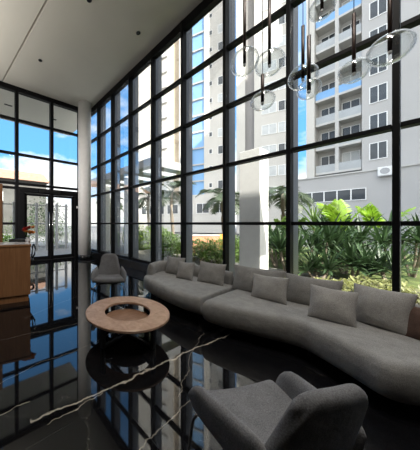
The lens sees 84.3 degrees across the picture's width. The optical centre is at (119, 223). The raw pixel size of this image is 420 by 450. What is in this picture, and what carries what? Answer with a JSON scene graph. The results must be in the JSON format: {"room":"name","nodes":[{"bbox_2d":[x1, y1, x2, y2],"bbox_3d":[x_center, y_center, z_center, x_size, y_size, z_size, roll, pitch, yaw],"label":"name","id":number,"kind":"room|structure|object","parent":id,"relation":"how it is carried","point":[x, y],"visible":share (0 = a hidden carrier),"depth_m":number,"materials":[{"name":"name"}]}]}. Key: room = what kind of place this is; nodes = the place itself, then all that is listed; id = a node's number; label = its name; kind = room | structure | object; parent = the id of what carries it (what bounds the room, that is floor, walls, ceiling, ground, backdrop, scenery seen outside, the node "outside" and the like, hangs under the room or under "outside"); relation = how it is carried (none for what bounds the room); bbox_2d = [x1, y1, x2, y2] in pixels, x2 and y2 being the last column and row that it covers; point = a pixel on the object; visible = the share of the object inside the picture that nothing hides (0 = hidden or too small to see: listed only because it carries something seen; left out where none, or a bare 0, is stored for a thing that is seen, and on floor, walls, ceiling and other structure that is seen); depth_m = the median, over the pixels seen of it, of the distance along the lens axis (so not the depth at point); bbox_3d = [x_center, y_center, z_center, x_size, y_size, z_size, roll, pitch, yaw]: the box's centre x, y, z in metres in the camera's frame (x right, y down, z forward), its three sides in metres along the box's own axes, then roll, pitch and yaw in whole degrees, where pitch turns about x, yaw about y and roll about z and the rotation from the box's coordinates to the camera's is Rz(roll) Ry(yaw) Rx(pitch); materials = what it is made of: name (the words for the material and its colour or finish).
{"room":"lobby","nodes":[
{"label":"lobby","id":0,"kind":"room"},
{"bbox_2d":[0,81,14,224],"bbox_3d":[-4.679,-1.850,7.642,1.630,6.700,0.230,0,0,-35],"label":"window","id":1,"kind":"structure","parent":0,"point":[3,85],"depth_m":7.90,"materials":[{"name":"black metal"}]},
{"bbox_2d":[14,86,50,238],"bbox_3d":[-3.469,-1.850,8.486,1.340,6.700,0.230,0,0,-35],"label":"window","id":2,"kind":"structure","parent":0,"point":[18,90],"depth_m":8.13,"materials":[{"name":"black metal"}]},
{"bbox_2d":[0,88,76,135],"bbox_3d":[-6.541,-5.290,8.276,10.740,0.220,2.900,0,0,-35],"label":"soffit","id":3,"kind":"structure","parent":0,"point":[31,110],"depth_m":9.89,"materials":[{"name":"paint"}]},
{"bbox_2d":[49,98,77,258],"bbox_3d":[-2.407,-1.850,9.227,1.270,6.700,0.230,0,0,-35],"label":"window","id":4,"kind":"structure","parent":0,"point":[54,102],"depth_m":8.83,"materials":[{"name":"black metal"}]},
{"bbox_2d":[77,113,77,191],"bbox_3d":[-1.649,-1.850,9.756,0.600,6.700,0.230,0,0,-35],"label":"window","id":5,"kind":"structure","parent":0,"point":[77,113],"depth_m":9.64,"materials":[{"name":"black metal"}]},
{"bbox_2d":[91,102,105,251],"bbox_3d":[-1.040,-1.900,9.549,0.420,6.800,0.867,0,0,-35],"label":"window","id":6,"kind":"structure","parent":0,"point":[101,113],"depth_m":9.19,"materials":[{"name":"black metal"}]},
{"bbox_2d":[0,0,202,107],"bbox_3d":[-1.228,-5.275,1.838,9.090,0.150,13.420,0,0,-35],"label":"ceiling","id":7,"kind":"structure","parent":0,"point":[85,49],"depth_m":6.02,"materials":[{"name":"paint"}]},
{"bbox_2d":[231,0,258,76],"bbox_3d":[1.488,-3.487,2.533,0.294,3.426,0.294,0,0,-35],"label":"pendant lamp","id":8,"kind":"object","parent":7,"relation":"hanging from","point":[244,50],"visible":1,"depth_m":2.52,"materials":[{"name":"clear glass"}]},
{"bbox_2d":[250,0,275,111],"bbox_3d":[1.545,-3.215,2.298,0.231,3.970,0.231,0,0,-35],"label":"pendant lamp","id":9,"kind":"object","parent":7,"relation":"hanging from","point":[262,74],"visible":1,"depth_m":2.29,"materials":[{"name":"clear glass"}]},
{"bbox_2d":[255,0,284,77],"bbox_3d":[1.753,-3.468,2.486,0.294,3.464,0.294,0,0,-35],"label":"pendant lamp","id":10,"kind":"object","parent":7,"relation":"hanging from","point":[269,1],"visible":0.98,"depth_m":2.47,"materials":[{"name":"clear glass"}]},
{"bbox_2d":[288,25,319,90],"bbox_3d":[2.105,-3.374,2.439,0.278,3.653,0.278,0,0,-35],"label":"pendant lamp","id":11,"kind":"object","parent":7,"relation":"hanging from","point":[303,63],"visible":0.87,"depth_m":2.43,"materials":[{"name":"clear glass"}]},
{"bbox_2d":[297,34,320,99],"bbox_3d":[1.965,-3.247,2.205,0.199,3.905,0.199,0,0,-35],"label":"pendant lamp","id":12,"kind":"object","parent":7,"relation":"hanging from","point":[309,77],"visible":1,"depth_m":2.19,"materials":[{"name":"clear glass"}]},
{"bbox_2d":[308,0,336,22],"bbox_3d":[2.458,-3.845,2.580,0.254,2.710,0.254,0,0,-35],"label":"pendant lamp","id":13,"kind":"object","parent":7,"relation":"hanging from","point":[321,1],"visible":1,"depth_m":2.57,"materials":[{"name":"clear glass"}]},
{"bbox_2d":[337,0,371,83],"bbox_3d":[2.536,-3.367,2.298,0.254,3.667,0.254,0,0,-35],"label":"pendant lamp","id":14,"kind":"object","parent":7,"relation":"hanging from","point":[354,58],"visible":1,"depth_m":2.29,"materials":[{"name":"clear glass"}]},
{"bbox_2d":[365,0,417,66],"bbox_3d":[2.628,-3.379,2.064,0.314,3.641,0.313,0,0,-35],"label":"pendant lamp","id":15,"kind":"object","parent":7,"relation":"hanging from","point":[390,31],"visible":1,"depth_m":2.05,"materials":[{"name":"clear glass"}]},
{"bbox_2d":[98,88,119,253],"bbox_3d":[-0.473,-1.900,8.735,0.420,6.800,1.117,0,0,-35],"label":"window","id":16,"kind":"structure","parent":0,"point":[115,100],"depth_m":8.29,"materials":[{"name":"black metal"}]},
{"bbox_2d":[112,71,138,258],"bbox_3d":[0.166,-1.900,7.819,0.420,6.800,1.117,0,0,-35],"label":"window","id":17,"kind":"structure","parent":0,"point":[133,85],"depth_m":7.38,"materials":[{"name":"black metal"}]},
{"bbox_2d":[130,50,161,263],"bbox_3d":[0.805,-1.900,6.903,0.420,6.800,1.117,0,0,-35],"label":"window","id":18,"kind":"structure","parent":0,"point":[156,64],"depth_m":6.46,"materials":[{"name":"black metal"}]},
{"bbox_2d":[152,20,191,262],"bbox_3d":[1.444,-1.900,5.987,0.420,6.800,1.117,0,0,-35],"label":"window","id":19,"kind":"structure","parent":0,"point":[177,32],"depth_m":5.56,"materials":[{"name":"black metal"}]},
{"bbox_2d":[183,0,234,274],"bbox_3d":[2.084,-1.900,5.071,0.420,6.800,1.117,0,0,-35],"label":"window","id":20,"kind":"structure","parent":0,"point":[200,11],"depth_m":4.64,"materials":[{"name":"black metal"}]},
{"bbox_2d":[0,257,419,449],"bbox_3d":[-1.242,1.560,1.859,9.090,0.120,13.470,0,0,-35],"label":"floor","id":21,"kind":"structure","parent":0,"point":[60,390],"depth_m":2.12,"materials":[{"name":"black stone"}]},
{"bbox_2d":[0,184,2,241],"bbox_3d":[-3.886,0.280,4.337,2.600,2.440,0.120,0,0,-35],"label":"wood panel","id":22,"kind":"object","parent":21,"relation":"on","point":[1,185],"visible":0.55,"depth_m":5.02,"materials":[{"name":"brown wood"}]},
{"bbox_2d":[0,242,30,304],"bbox_3d":[-2.947,0.948,3.884,2.412,1.104,0.642,0,0,-25],"label":"reception desk","id":23,"kind":"object","parent":21,"relation":"on","point":[14,256],"visible":0.89,"depth_m":4.00,"materials":[{"name":"brown wood"}]},
{"bbox_2d":[0,242,28,244],"bbox_3d":[-2.955,0.398,3.887,2.360,0.004,0.590,0,0,-25],"label":"countertop","id":24,"kind":"structure","parent":23,"relation":"on","point":[1,243],"depth_m":4.20,"materials":[{"name":"white stone"}]},
{"bbox_2d":[22,226,36,241],"bbox_3d":[-1.945,0.215,4.536,0.305,0.361,0.294,0,0,-35],"label":"flower vase","id":25,"kind":"object","parent":23,"relation":"on","point":[25,229],"visible":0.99,"depth_m":4.53,"materials":[{"name":"red plant"}]},
{"bbox_2d":[9,238,35,286],"bbox_3d":[-2.276,0.930,4.878,0.614,1.140,0.572,0,0,-35],"label":"office chair","id":26,"kind":"object","parent":21,"relation":"on","point":[18,239],"visible":0.21,"depth_m":5.02,"materials":[{"name":"black metal"}]},
{"bbox_2d":[19,187,77,261],"bbox_3d":[-2.888,0.050,8.850,2.470,2.900,0.260,0,0,-35],"label":"door frame","id":27,"kind":"structure","parent":21,"relation":"on","point":[22,190],"depth_m":8.57,"materials":[{"name":"black metal"}]},
{"bbox_2d":[25,193,49,260],"bbox_3d":[-3.300,0.150,8.527,1.015,2.660,0.136,0,0,-35],"label":"door","id":28,"kind":"structure","parent":27,"relation":"attached to","point":[26,194],"depth_m":8.66,"materials":[{"name":"black metal"}]},
{"bbox_2d":[39,189,60,193],"bbox_3d":[-2.848,-1.300,8.661,0.840,0.120,0.090,0,0,-35],"label":"door closer","id":29,"kind":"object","parent":27,"relation":"attached to","point":[40,190],"depth_m":8.60,"materials":[{"name":"black metal"}]},
{"bbox_2d":[52,195,73,258],"bbox_3d":[-2.459,0.150,9.114,1.015,2.660,0.136,0,0,-35],"label":"door","id":30,"kind":"structure","parent":27,"relation":"attached to","point":[71,198],"depth_m":9.38,"materials":[{"name":"black metal"}]},
{"bbox_2d":[78,100,90,258],"bbox_3d":[-1.534,-1.850,9.190,0.570,6.700,0.570,0,0,-35],"label":"column","id":31,"kind":"structure","parent":21,"relation":"on","point":[84,106],"depth_m":8.95,"materials":[{"name":"white paint"}]},
{"bbox_2d":[91,253,126,303],"bbox_3d":[-0.218,1.071,4.262,0.684,0.861,0.660,0,0,-1],"label":"armchair","id":32,"kind":"object","parent":21,"relation":"on","point":[109,271],"visible":0.98,"depth_m":4.36,"materials":[{"name":"grey fabric"}]},
{"bbox_2d":[91,251,148,272],"bbox_3d":[2.418,1.365,4.381,0.300,0.270,13.420,0,0,-35],"label":"baseboard","id":33,"kind":"structure","parent":21,"relation":"on","point":[137,265],"depth_m":7.13,"materials":[{"name":"black stone"}]},
{"bbox_2d":[85,296,169,349],"bbox_3d":[0.098,1.334,2.854,1.112,0.332,1.112,0,0,-35],"label":"coffee table","id":34,"kind":"object","parent":21,"relation":"on","point":[126,322],"visible":1,"depth_m":2.69,"materials":[{"name":"brown wood"}]},
{"bbox_2d":[106,309,147,320],"bbox_3d":[0.098,1.288,2.854,0.630,0.021,0.630,0,0,-35],"label":"tray","id":35,"kind":"object","parent":34,"relation":"on","point":[121,314],"depth_m":2.98,"materials":[{"name":"brown wood"}]},
{"bbox_2d":[143,260,234,318],"bbox_3d":[1.131,1.170,4.060,1.261,0.660,1.694,0,0,-35],"label":"sofa","id":36,"kind":"object","parent":21,"relation":"on","point":[188,295],"visible":0.77,"depth_m":3.63,"materials":[{"name":"grey fabric"}]},
{"bbox_2d":[165,256,185,274],"bbox_3d":[1.162,0.900,4.504,0.178,0.372,0.463,0,0,-39],"label":"cushion","id":37,"kind":"object","parent":36,"relation":"on","point":[172,262],"visible":0.72,"depth_m":4.47,"materials":[{"name":"grey fabric"}]},
{"bbox_2d":[176,261,194,280],"bbox_3d":[1.278,0.915,4.130,0.353,0.337,0.187,0,0,43],"label":"cushion","id":38,"kind":"object","parent":36,"relation":"on","point":[185,270],"visible":0.94,"depth_m":4.07,"materials":[{"name":"grey fabric"}]},
{"bbox_2d":[197,261,226,285],"bbox_3d":[1.653,0.900,3.834,0.488,0.391,0.184,0,0,44],"label":"cushion","id":39,"kind":"object","parent":36,"relation":"on","point":[211,273],"visible":0.91,"depth_m":3.77,"materials":[{"name":"grey fabric"}]},
{"bbox_2d":[187,371,368,449],"bbox_3d":[0.792,1.071,1.101,0.684,0.861,0.660,0,0,-11],"label":"armchair","id":40,"kind":"object","parent":21,"relation":"on","point":[289,413],"visible":1,"depth_m":0.92,"materials":[{"name":"grey fabric"}]},
{"bbox_2d":[201,289,419,405],"bbox_3d":[2.247,1.170,2.489,1.333,0.660,2.100,0,0,-35],"label":"sofa","id":41,"kind":"object","parent":21,"relation":"on","point":[385,361],"visible":0.7,"depth_m":2.08,"materials":[{"name":"grey fabric upholstery"}]},
{"bbox_2d":[231,264,286,291],"bbox_3d":[2.124,0.895,3.297,0.205,0.409,0.728,0,0,-43],"label":"cushion","id":42,"kind":"object","parent":41,"relation":"on","point":[243,275],"visible":0.62,"depth_m":3.34,"materials":[{"name":"grey fabric"}]},
{"bbox_2d":[251,273,288,304],"bbox_3d":[2.106,0.915,3.000,0.187,0.349,0.454,0,0,-37],"label":"cushion","id":43,"kind":"object","parent":41,"relation":"on","point":[274,289],"visible":0.99,"depth_m":2.93,"materials":[{"name":"grey fabric"}]},
{"bbox_2d":[285,272,343,305],"bbox_3d":[2.508,0.895,2.782,0.202,0.388,0.597,0,0,-30],"label":"cushion","id":44,"kind":"object","parent":41,"relation":"on","point":[298,288],"visible":0.54,"depth_m":2.80,"materials":[{"name":"grey fabric"}]},
{"bbox_2d":[307,284,358,327],"bbox_3d":[2.352,0.905,2.353,0.204,0.365,0.405,0,0,-44],"label":"cushion","id":45,"kind":"object","parent":41,"relation":"on","point":[337,306],"visible":0.98,"depth_m":2.30,"materials":[{"name":"grey fabric"}]},
{"bbox_2d":[354,283,417,334],"bbox_3d":[2.713,0.885,2.212,0.218,0.404,0.443,0,0,-23],"label":"cushion","id":46,"kind":"object","parent":41,"relation":"on","point":[389,310],"visible":0.77,"depth_m":2.14,"materials":[{"name":"grey fabric"}]},
{"bbox_2d":[405,307,419,339],"bbox_3d":[2.809,0.935,1.927,0.174,0.313,0.302,0,0,-8],"label":"cushion","id":47,"kind":"object","parent":41,"relation":"on","point":[413,329],"visible":0.68,"depth_m":1.98,"materials":[{"name":"brown fabric"}]},
{"bbox_2d":[3,225,418,256],"bbox_3d":[4.199,1.870,63.893,200.000,0.460,220.000,0,0,-35],"label":"ground","id":48,"kind":"structure","parent":0,"point":[41,251],"depth_m":18.30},
{"bbox_2d":[3,233,13,241],"bbox_3d":[-5.638,1.049,10.454,1.602,1.196,1.603,0,0,-18],"label":"shrub","id":49,"kind":"object","parent":48,"relation":"on","point":[5,236],"visible":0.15,"depth_m":10.26,"materials":[{"name":"green plant"}]},
{"bbox_2d":[3,216,40,242],"bbox_3d":[-7.026,0.498,15.056,2.996,2.310,3.141,0,0,-35],"label":"shrub","id":50,"kind":"object","parent":48,"relation":"on","point":[32,221],"visible":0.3,"depth_m":15.06,"materials":[{"name":"green plant"}]},
{"bbox_2d":[0,169,48,233],"bbox_3d":[-30.304,-3.930,30.070,37.700,11.140,9.600,0,0,-35],"label":"building","id":51,"kind":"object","parent":48,"relation":"on","point":[5,175],"visible":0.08,"depth_m":35.52,"materials":[{"name":"paint"}]},
{"bbox_2d":[3,201,67,250],"bbox_3d":[-7.129,0.190,11.487,8.950,2.900,0.120,0,0,-35],"label":"metal fence","id":52,"kind":"object","parent":48,"relation":"on","point":[36,205],"visible":0.63,"depth_m":13.23,"materials":[{"name":"grey metal"}]},
{"bbox_2d":[27,197,68,233],"bbox_3d":[-10.400,-1.160,29.250,6.364,5.701,6.292,0,0,-35],"label":"street tree","id":53,"kind":"object","parent":48,"relation":"on","point":[32,211],"visible":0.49,"depth_m":28.88,"materials":[{"name":"green plant"}]},
{"bbox_2d":[38,221,70,245],"bbox_3d":[-4.601,0.716,15.021,2.838,1.906,2.858,0,0,-19],"label":"shrub","id":54,"kind":"object","parent":48,"relation":"on","point":[59,233],"visible":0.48,"depth_m":14.95,"materials":[{"name":"green plant"}]},
{"bbox_2d":[96,198,123,243],"bbox_3d":[-0.722,-0.214,16.010,2.287,3.537,2.299,0,0,-14],"label":"palm tree","id":55,"kind":"object","parent":48,"relation":"on","point":[121,206],"visible":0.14,"depth_m":15.89,"materials":[{"name":"green plant"}]},
{"bbox_2d":[91,157,180,253],"bbox_3d":[0.588,-0.490,11.322,2.400,4.260,5.800,0,0,-35],"label":"entrance canopy","id":56,"kind":"object","parent":48,"relation":"on","point":[169,168],"visible":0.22,"depth_m":10.67,"materials":[{"name":"white"}]},
{"bbox_2d":[126,176,150,180],"bbox_3d":[1.025,-2.275,10.652,1.650,0.020,0.500,0,0,-35],"label":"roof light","id":57,"kind":"object","parent":56,"relation":"attached to","point":[140,177],"depth_m":10.67,"materials":[{"name":"white"}]},
{"bbox_2d":[142,169,176,175],"bbox_3d":[1.797,-2.275,9.545,1.650,0.020,0.500,0,0,-35],"label":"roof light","id":58,"kind":"object","parent":56,"relation":"attached to","point":[164,173],"depth_m":9.54,"materials":[{"name":"white"}]},
{"bbox_2d":[139,1,222,232],"bbox_3d":[12.183,-21.500,42.117,18.394,46.000,12.560,0,0,31],"label":"apartment tower","id":59,"kind":"object","parent":48,"relation":"on","point":[207,34],"visible":0.5,"depth_m":37.37,"materials":[{"name":"white paint"}]},
{"bbox_2d":[236,0,285,234],"bbox_3d":[21.314,-23.500,31.827,6.506,50.000,5.060,0,0,31],"label":"apartment tower","id":60,"kind":"object","parent":48,"relation":"on","point":[266,129],"visible":0.53,"depth_m":29.74,"materials":[{"name":"white paint"}]},
{"bbox_2d":[120,250,419,303],"bbox_3d":[4.555,1.585,5.128,3.660,0.110,15.200,0,0,-35],"label":"garden bed","id":61,"kind":"object","parent":48,"relation":"on","point":[143,254],"visible":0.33,"depth_m":8.77,"materials":[{"name":"green plants"},{"name":"soil"}]},
{"bbox_2d":[122,230,148,245],"bbox_3d":[0.867,0.919,12.495,1.585,1.281,1.580,0,0,-14],"label":"shrub","id":62,"kind":"object","parent":61,"relation":"on","point":[140,241],"visible":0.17,"depth_m":12.27,"materials":[{"name":"green plant"}]},
{"bbox_2d":[147,229,180,254],"bbox_3d":[2.262,0.894,10.504,1.870,1.308,1.882,0,0,15],"label":"shrub","id":63,"kind":"object","parent":61,"relation":"on","point":[163,229],"visible":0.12,"depth_m":10.45,"materials":[{"name":"green plant"}]},
{"bbox_2d":[150,232,180,257],"bbox_3d":[2.103,0.926,9.411,1.832,1.243,1.832,0,0,-35],"label":"shrub","id":64,"kind":"object","parent":61,"relation":"on","point":[169,248],"visible":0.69,"depth_m":9.17,"materials":[{"name":"green plant"}]},
{"bbox_2d":[177,238,217,260],"bbox_3d":[3.263,1.070,8.867,1.825,0.988,1.868,0,0,-35],"label":"shrub","id":65,"kind":"object","parent":61,"relation":"on","point":[194,249],"visible":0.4,"depth_m":8.62,"materials":[{"name":"green plant"}]},
{"bbox_2d":[196,238,238,263],"bbox_3d":[3.626,1.048,7.879,1.705,1.020,1.668,0,0,-35],"label":"shrub","id":66,"kind":"object","parent":61,"relation":"on","point":[212,247],"visible":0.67,"depth_m":7.76,"materials":[{"name":"green plant"}]},
{"bbox_2d":[239,147,267,269],"bbox_3d":[3.844,-0.210,6.096,0.540,3.700,0.540,0,0,-35],"label":"pillar","id":67,"kind":"structure","parent":61,"relation":"on","point":[253,176],"depth_m":5.91,"materials":[{"name":"paint"}]},
{"bbox_2d":[268,225,325,270],"bbox_3d":[5.012,0.780,6.480,1.749,1.543,1.883,0,0,-35],"label":"spiky plant","id":68,"kind":"object","parent":61,"relation":"on","point":[278,243],"visible":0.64,"depth_m":6.43,"materials":[{"name":"green plant"}]},
{"bbox_2d":[282,242,362,278],"bbox_3d":[5.421,1.039,5.867,1.543,1.053,1.767,0,0,-35],"label":"spiky plant","id":69,"kind":"object","parent":61,"relation":"on","point":[328,265],"visible":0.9,"depth_m":5.79,"materials":[{"name":"green plant"}]},
{"bbox_2d":[311,275,356,291],"bbox_3d":[4.957,1.380,4.926,1.020,0.359,0.963,0,0,-5],"label":"ground cover","id":70,"kind":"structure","parent":61,"relation":"on","point":[347,286],"depth_m":4.74,"materials":[{"name":"yellow plant"}]},
{"bbox_2d":[317,236,417,280],"bbox_3d":[6.504,0.946,5.662,1.730,1.243,1.906,0,0,-35],"label":"spiky plant","id":71,"kind":"object","parent":61,"relation":"on","point":[350,254],"visible":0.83,"depth_m":5.64,"materials":[{"name":"green plant"}]},
{"bbox_2d":[341,275,418,293],"bbox_3d":[5.662,1.382,4.696,1.391,0.363,1.326,0,0,-35],"label":"ground cover","id":72,"kind":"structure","parent":61,"relation":"on","point":[374,282],"depth_m":4.75,"materials":[{"name":"yellow plant"}]},
{"bbox_2d":[366,282,419,304],"bbox_3d":[5.695,1.390,4.087,1.237,0.335,1.317,0,0,-35],"label":"ground cover","id":73,"kind":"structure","parent":61,"relation":"on","point":[390,286],"depth_m":4.23,"materials":[{"name":"yellow plant"}]},
{"bbox_2d":[139,242,419,288],"bbox_3d":[9.294,1.590,9.836,9.500,0.100,17.500,0,0,-35],"label":"lawn","id":74,"kind":"structure","parent":48,"relation":"on","point":[413,281],"depth_m":6.66,"materials":[{"name":"green plant"}]},
{"bbox_2d":[139,187,162,244],"bbox_3d":[2.225,-0.520,15.478,2.558,4.144,2.488,0,0,-35],"label":"palm tree","id":75,"kind":"object","parent":74,"relation":"on","point":[143,200],"visible":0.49,"depth_m":15.40,"materials":[{"name":"green plant"}]},
{"bbox_2d":[140,225,170,248],"bbox_3d":[1.975,0.743,12.336,2.137,1.639,1.962,0,0,7],"label":"shrub","id":76,"kind":"object","parent":74,"relation":"on","point":[146,228],"visible":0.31,"depth_m":12.18,"materials":[{"name":"green plant"}]},
{"bbox_2d":[149,180,195,233],"bbox_3d":[3.196,-0.533,13.205,2.726,4.170,3.102,0,0,-35],"label":"palm tree","id":77,"kind":"object","parent":74,"relation":"on","point":[165,194],"visible":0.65,"depth_m":13.13,"materials":[{"name":"green plant"}]},
{"bbox_2d":[192,235,219,252],"bbox_3d":[4.319,1.080,11.349,1.970,0.960,0.260,0,0,-4],"label":"garden wall","id":78,"kind":"structure","parent":74,"relation":"on","point":[216,237],"depth_m":11.26,"materials":[{"name":"paint"}]},
{"bbox_2d":[195,188,238,233],"bbox_3d":[5.817,-0.260,12.083,2.876,3.629,2.552,0,0,4],"label":"palm tree","id":79,"kind":"object","parent":74,"relation":"on","point":[219,198],"visible":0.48,"depth_m":12.06,"materials":[{"name":"green plant"}]},
{"bbox_2d":[211,235,238,255],"bbox_3d":[5.181,1.021,9.599,1.787,1.055,1.750,0,0,-35],"label":"shrub","id":80,"kind":"object","parent":74,"relation":"on","point":[237,236],"visible":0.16,"depth_m":9.51,"materials":[{"name":"green plant"}]},
{"bbox_2d":[268,221,285,267],"bbox_3d":[5.304,0.644,7.417,1.938,1.814,1.880,0,0,-35],"label":"spiky plant","id":81,"kind":"object","parent":74,"relation":"on","point":[274,261],"visible":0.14,"depth_m":7.40,"materials":[{"name":"green plant"}]},
{"bbox_2d":[268,235,309,261],"bbox_3d":[6.469,0.952,8.514,1.778,1.192,1.635,0,0,11],"label":"shrub","id":82,"kind":"object","parent":74,"relation":"on","point":[284,253],"visible":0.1,"depth_m":8.36,"materials":[{"name":"green plant"}]},
{"bbox_2d":[273,215,310,236],"bbox_3d":[6.211,0.592,7.715,1.183,1.897,0.986,0,0,-10],"label":"leaf plant","id":83,"kind":"object","parent":74,"relation":"on","point":[284,217],"visible":0.27,"depth_m":7.59,"materials":[{"name":"green plant"}]},
{"bbox_2d":[268,185,317,252],"bbox_3d":[8.043,-0.118,10.539,2.606,3.346,2.679,0,0,-35],"label":"palm tree","id":84,"kind":"object","parent":74,"relation":"on","point":[282,204],"visible":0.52,"depth_m":10.19,"materials":[{"name":"green plant"}]},
{"bbox_2d":[298,203,346,233],"bbox_3d":[6.709,0.395,7.236,1.540,2.290,1.367,0,0,24],"label":"spiky plant","id":85,"kind":"object","parent":74,"relation":"on","point":[312,216],"visible":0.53,"depth_m":7.22,"materials":[{"name":"green plant"}]},
{"bbox_2d":[284,212,373,273],"bbox_3d":[6.179,0.589,6.415,2.053,1.921,2.215,0,0,-35],"label":"spiky plant","id":86,"kind":"object","parent":74,"relation":"on","point":[324,229],"visible":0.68,"depth_m":6.31,"materials":[{"name":"green plant"}]},
{"bbox_2d":[302,207,374,261],"bbox_3d":[7.696,0.445,7.454,2.754,2.218,2.705,0,0,-35],"label":"spiky plant","id":87,"kind":"object","parent":74,"relation":"on","point":[347,207],"visible":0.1,"depth_m":7.50,"materials":[{"name":"green plant"}]},
{"bbox_2d":[298,213,386,273],"bbox_3d":[6.881,0.569,6.489,2.394,1.981,2.406,0,0,-35],"label":"spiky plant","id":88,"kind":"object","parent":74,"relation":"on","point":[338,232],"visible":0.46,"depth_m":6.37,"materials":[{"name":"green plant"}]},
{"bbox_2d":[317,199,371,267],"bbox_3d":[7.200,0.347,6.905,0.970,2.387,1.298,0,0,-35],"label":"leaf plant","id":89,"kind":"object","parent":74,"relation":"on","point":[328,209],"visible":0.67,"depth_m":7.01,"materials":[{"name":"green plant"}]},
{"bbox_2d":[312,235,388,259],"bbox_3d":[8.977,0.886,8.390,2.309,1.372,2.243,0,0,-35],"label":"shrub","id":90,"kind":"object","parent":74,"relation":"on","point":[352,235],"visible":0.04,"depth_m":7.84,"materials":[{"name":"green plant"}]},
{"bbox_2d":[344,210,418,273],"bbox_3d":[7.889,0.552,6.467,2.497,2.000,2.277,0,0,-35],"label":"spiky plant","id":91,"kind":"object","parent":74,"relation":"on","point":[385,235],"visible":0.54,"depth_m":6.37,"materials":[{"name":"green plant"}]},
{"bbox_2d":[355,204,416,249],"bbox_3d":[8.721,0.443,7.105,1.072,2.195,1.248,0,0,-5],"label":"leaf plant","id":92,"kind":"object","parent":74,"relation":"on","point":[371,211],"visible":0.37,"depth_m":7.05,"materials":[{"name":"green plant"}]},
{"bbox_2d":[356,237,419,282],"bbox_3d":[6.802,0.940,5.503,1.698,1.246,1.953,0,0,16],"label":"spiky plant","id":93,"kind":"object","parent":74,"relation":"on","point":[389,253],"visible":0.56,"depth_m":5.28,"materials":[{"name":"green plant"}]},
{"bbox_2d":[366,212,419,277],"bbox_3d":[8.464,0.587,6.024,2.348,1.926,2.170,0,0,-35],"label":"spiky plant","id":94,"kind":"object","parent":74,"relation":"on","point":[414,233],"visible":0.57,"depth_m":6.05,"materials":[{"name":"green plant"}]},
{"bbox_2d":[406,236,419,261],"bbox_3d":[11.243,0.924,7.443,2.284,1.250,2.142,0,0,-35],"label":"shrub","id":95,"kind":"object","parent":74,"relation":"on","point":[411,247],"visible":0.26,"depth_m":7.86,"materials":[{"name":"green plant"}]},
{"bbox_2d":[298,0,419,238],"bbox_3d":[30.956,-21.500,21.747,9.920,46.000,18.250,0,0,-35],"label":"apartment tower","id":96,"kind":"object","parent":48,"relation":"on","point":[347,171],"visible":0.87,"depth_m":22.67,"materials":[{"name":"concrete"}]},
{"bbox_2d":[378,166,391,176],"bbox_3d":[25.736,-5.045,20.453,0.460,0.910,1.100,0,0,-35],"label":"air conditioner","id":97,"kind":"object","parent":96,"relation":"attached to","point":[386,170],"visible":0.78,"depth_m":20.42,"materials":[{"name":"white plastic"}]},
{"bbox_2d":[380,168,389,173],"bbox_3d":[25.499,-5.080,20.410,0.020,0.600,0.600,0,0,-35],"label":"fan grille","id":98,"kind":"object","parent":97,"relation":"attached to","point":[382,170],"depth_m":20.40,"materials":[{"name":"grey metal"}]},
{"bbox_2d":[226,0,297,274],"bbox_3d":[2.723,-1.900,4.154,0.420,6.800,1.117,0,0,-35],"label":"window","id":99,"kind":"structure","parent":0,"point":[291,13],"depth_m":3.71,"materials":[{"name":"black metal"}]},
{"bbox_2d":[291,0,400,291],"bbox_3d":[3.362,-1.900,3.238,0.420,6.800,1.117,0,0,-35],"label":"window","id":100,"kind":"structure","parent":0,"point":[395,128],"depth_m":2.70,"materials":[{"name":"black metal"}]},
{"bbox_2d":[400,14,419,225],"bbox_3d":[4.001,-1.900,2.322,0.420,6.800,1.117,0,0,-35],"label":"window","id":101,"kind":"structure","parent":0,"point":[414,21],"depth_m":2.63,"materials":[{"name":"black metal"}]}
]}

